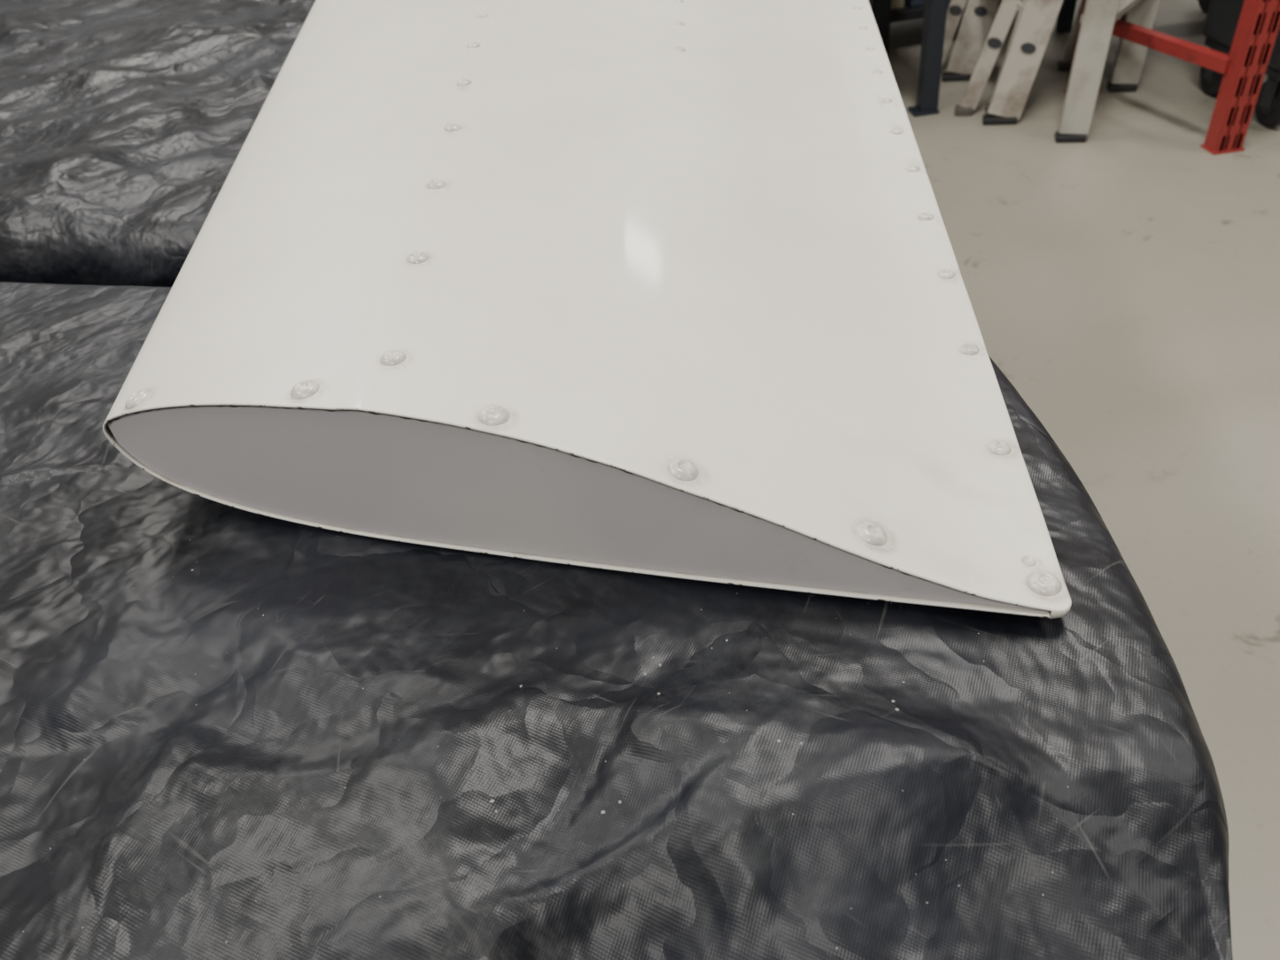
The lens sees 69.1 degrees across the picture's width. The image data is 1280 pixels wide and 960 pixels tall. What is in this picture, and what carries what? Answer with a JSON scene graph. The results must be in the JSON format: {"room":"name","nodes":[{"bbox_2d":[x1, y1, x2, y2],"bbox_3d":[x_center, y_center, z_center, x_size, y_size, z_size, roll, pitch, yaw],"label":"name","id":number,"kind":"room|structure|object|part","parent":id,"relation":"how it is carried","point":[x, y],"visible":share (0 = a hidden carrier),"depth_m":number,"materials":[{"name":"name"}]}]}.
{"room":"workshop","nodes":[
{"label":"workshop","id":0,"kind":"room"},
{"bbox_2d":[887,0,1279,959],"bbox_3d":[0.746,-0.078,1.645,9.500,0.100,10.500,-8,40,0],"label":"floor","id":1,"kind":"structure","parent":0,"point":[1124,281],"depth_m":1.78,"materials":[{"name":"beige concrete"}]},
{"bbox_2d":[0,0,315,287],"bbox_3d":[-0.653,-0.177,1.284,1.543,0.812,1.396,-6,40,2],"label":"cushion","id":2,"kind":"object","parent":1,"relation":"on","point":[124,123],"visible":0.12,"depth_m":0.79,"materials":[{"name":"black plastic"}]},
{"bbox_2d":[0,281,1233,959],"bbox_3d":[-0.561,-0.729,1.916,1.857,0.824,3.914,-8,40,0],"label":"cushion","id":3,"kind":"object","parent":1,"relation":"on","point":[227,733],"visible":0.61,"depth_m":0.24,"materials":[{"name":"black plastic"}]},
{"bbox_2d":[102,0,1071,619],"bbox_3d":[0.004,-0.581,0.938,0.712,0.097,1.860,-8,40,0],"label":"airfoil wing section","id":4,"kind":"object","parent":3,"relation":"on","point":[676,289],"visible":1,"depth_m":0.33,"materials":[{"name":"white paint"}]},
{"bbox_3d":[-0.035,0.004,0.278,0.303,0.052,0.001,6,42,16],"label":"rib plate","id":5,"kind":"part","parent":4,"relation":"part of","materials":[{"name":"grey paint"}]},
{"bbox_2d":[871,0,947,116],"bbox_3d":[0.558,-1.522,2.705,0.532,0.790,0.570,-8,40,0],"label":"upright","id":6,"kind":"object","parent":1,"relation":"on","point":[934,17],"visible":0.26,"depth_m":2.67,"materials":[{"name":"black metal"}]},
{"bbox_3d":[0.767,-1.700,2.908,0.050,0.742,0.050,-8,40,0],"label":"leg","id":7,"kind":"part","parent":6,"relation":"part of","materials":[{"name":"blue metal"}]},
{"bbox_3d":[0.841,-1.098,2.762,0.075,0.010,0.065,-8,40,0],"label":"foot plate","id":8,"kind":"part","parent":6,"relation":"part of","materials":[{"name":"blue metal"}]},
{"bbox_3d":[0.811,-1.384,2.523,0.050,0.742,0.050,-8,40,0],"label":"leg","id":9,"kind":"part","parent":6,"relation":"part of","materials":[{"name":"blue metal"}]},
{"bbox_2d":[868,0,1077,33],"bbox_3d":[0.933,-2.314,2.798,0.860,1.800,0.490,-8,40,0],"label":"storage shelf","id":10,"kind":"object","parent":1,"relation":"on","point":[901,10],"visible":0.28,"depth_m":3.13,"materials":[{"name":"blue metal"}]},
{"bbox_3d":[1.016,-1.720,3.295,0.820,0.030,0.450,-8,40,0],"label":"shelf","id":11,"kind":"part","parent":10,"relation":"part of","materials":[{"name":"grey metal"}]},
{"bbox_2d":[941,0,1062,124],"bbox_3d":[1.117,-1.769,2.381,0.591,1.461,0.606,-8,40,0],"label":"step ladder","id":12,"kind":"object","parent":1,"relation":"on","point":[977,46],"visible":0.8,"depth_m":2.61,"materials":[{"name":"metal"}]},
{"bbox_3d":[1.090,-1.887,2.579,0.507,1.375,0.042,-14,40,-7],"label":"rail","id":13,"kind":"part","parent":12,"relation":"part of","materials":[{"name":"metal"}]},
{"bbox_2d":[948,5,961,15],"bbox_3d":[0.975,-1.452,2.873,0.040,0.028,0.010,6,42,16],"label":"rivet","id":14,"kind":"object","parent":12,"relation":"attached to","point":[953,10],"depth_m":2.87,"materials":[{"name":"grey metal"}]},
{"bbox_3d":[1.131,-1.898,2.541,0.511,1.441,0.078,-20,41,-15],"label":"rail","id":15,"kind":"part","parent":12,"relation":"part of","materials":[{"name":"metal"}]},
{"bbox_2d":[974,6,987,15],"bbox_3d":[1.037,-1.427,2.829,0.040,0.027,0.011,6,42,16],"label":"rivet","id":16,"kind":"object","parent":12,"relation":"attached to","point":[979,11],"depth_m":2.83,"materials":[{"name":"grey metal"}]},
{"bbox_3d":[1.104,-1.645,2.286,0.502,1.375,0.040,-11,40,-3],"label":"rail","id":17,"kind":"part","parent":12,"relation":"part of","materials":[{"name":"metal"}]},
{"bbox_2d":[986,37,1001,47],"bbox_3d":[0.988,-1.218,2.591,0.040,0.028,0.009,6,42,16],"label":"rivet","id":18,"kind":"object","parent":12,"relation":"attached to","point":[991,42],"depth_m":2.59,"materials":[{"name":"grey metal"}]},
{"bbox_3d":[1.146,-1.643,2.233,0.511,1.441,0.078,-20,41,-15],"label":"rail","id":19,"kind":"part","parent":12,"relation":"part of","materials":[{"name":"metal"}]},
{"bbox_2d":[1020,42,1036,53],"bbox_3d":[1.052,-1.171,2.521,0.040,0.027,0.011,6,42,16],"label":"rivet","id":20,"kind":"object","parent":12,"relation":"attached to","point":[1025,47],"depth_m":2.52,"materials":[{"name":"grey metal"}]},
{"bbox_2d":[985,0,1159,142],"bbox_3d":[1.197,-1.691,2.232,0.671,1.514,0.359,-35,47,-29],"label":"step ladder","id":21,"kind":"object","parent":1,"relation":"on","point":[1098,18],"visible":0.78,"depth_m":2.44,"materials":[{"name":"metal"}]},
{"bbox_3d":[1.073,-1.593,2.186,0.309,1.417,0.033,16,45,26],"label":"rail","id":22,"kind":"part","parent":21,"relation":"part of","materials":[{"name":"metal"}]},
{"bbox_3d":[1.354,-1.817,2.406,0.254,1.416,0.032,14,44,24],"label":"rail","id":23,"kind":"part","parent":21,"relation":"part of","materials":[{"name":"metal"}]},
{"bbox_3d":[1.134,-1.538,2.066,0.202,1.476,0.182,-8,40,0],"label":"rail","id":24,"kind":"part","parent":21,"relation":"part of","materials":[{"name":"metal"}]},
{"bbox_3d":[1.394,-1.771,2.302,0.077,1.476,0.236,23,49,32],"label":"rail","id":25,"kind":"part","parent":21,"relation":"part of","materials":[{"name":"metal"}]},
{"bbox_2d":[1119,0,1210,38],"bbox_3d":[1.722,-1.761,2.855,0.530,0.714,0.420,-8,40,0],"label":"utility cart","id":26,"kind":"object","parent":1,"relation":"on","point":[1204,4],"visible":0.06,"depth_m":3.17,"materials":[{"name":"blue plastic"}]},
{"bbox_2d":[1064,0,1279,155],"bbox_3d":[2.256,-1.999,1.886,2.183,2.201,0.580,-10,40,-2],"label":"rack","id":27,"kind":"object","parent":1,"relation":"on","point":[1244,70],"visible":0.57,"depth_m":2.26,"materials":[{"name":"red metal"}]},
{"bbox_3d":[1.186,-1.980,2.043,0.069,2.201,0.052,-8,40,0],"label":"post","id":28,"kind":"part","parent":27,"relation":"part of","materials":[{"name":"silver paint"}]},
{"bbox_3d":[1.472,-0.841,2.351,0.078,0.006,0.062,-8,40,0],"label":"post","id":29,"kind":"part","parent":27,"relation":"part of","materials":[{"name":"red metal"}]},
{"bbox_3d":[1.355,-1.676,1.651,0.069,2.201,0.052,-8,40,0],"label":"post","id":30,"kind":"part","parent":27,"relation":"part of","materials":[{"name":"red metal"}]},
{"bbox_3d":[1.355,-1.677,1.651,0.054,2.180,0.010,-8,40,0],"label":"post","id":31,"kind":"part","parent":27,"relation":"part of","materials":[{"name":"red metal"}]},
{"bbox_2d":[1199,0,1279,127],"bbox_3d":[1.810,-1.335,2.284,0.580,0.774,0.390,-8,40,0],"label":"tool cart","id":32,"kind":"object","parent":1,"relation":"on","point":[1222,17],"visible":0.64,"depth_m":2.44,"materials":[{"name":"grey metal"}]},
{"bbox_3d":[1.836,-1.145,2.443,0.522,0.024,0.342,-8,40,0],"label":"frame","id":33,"kind":"part","parent":32,"relation":"part of","materials":[{"name":"red metal"}]}
]}

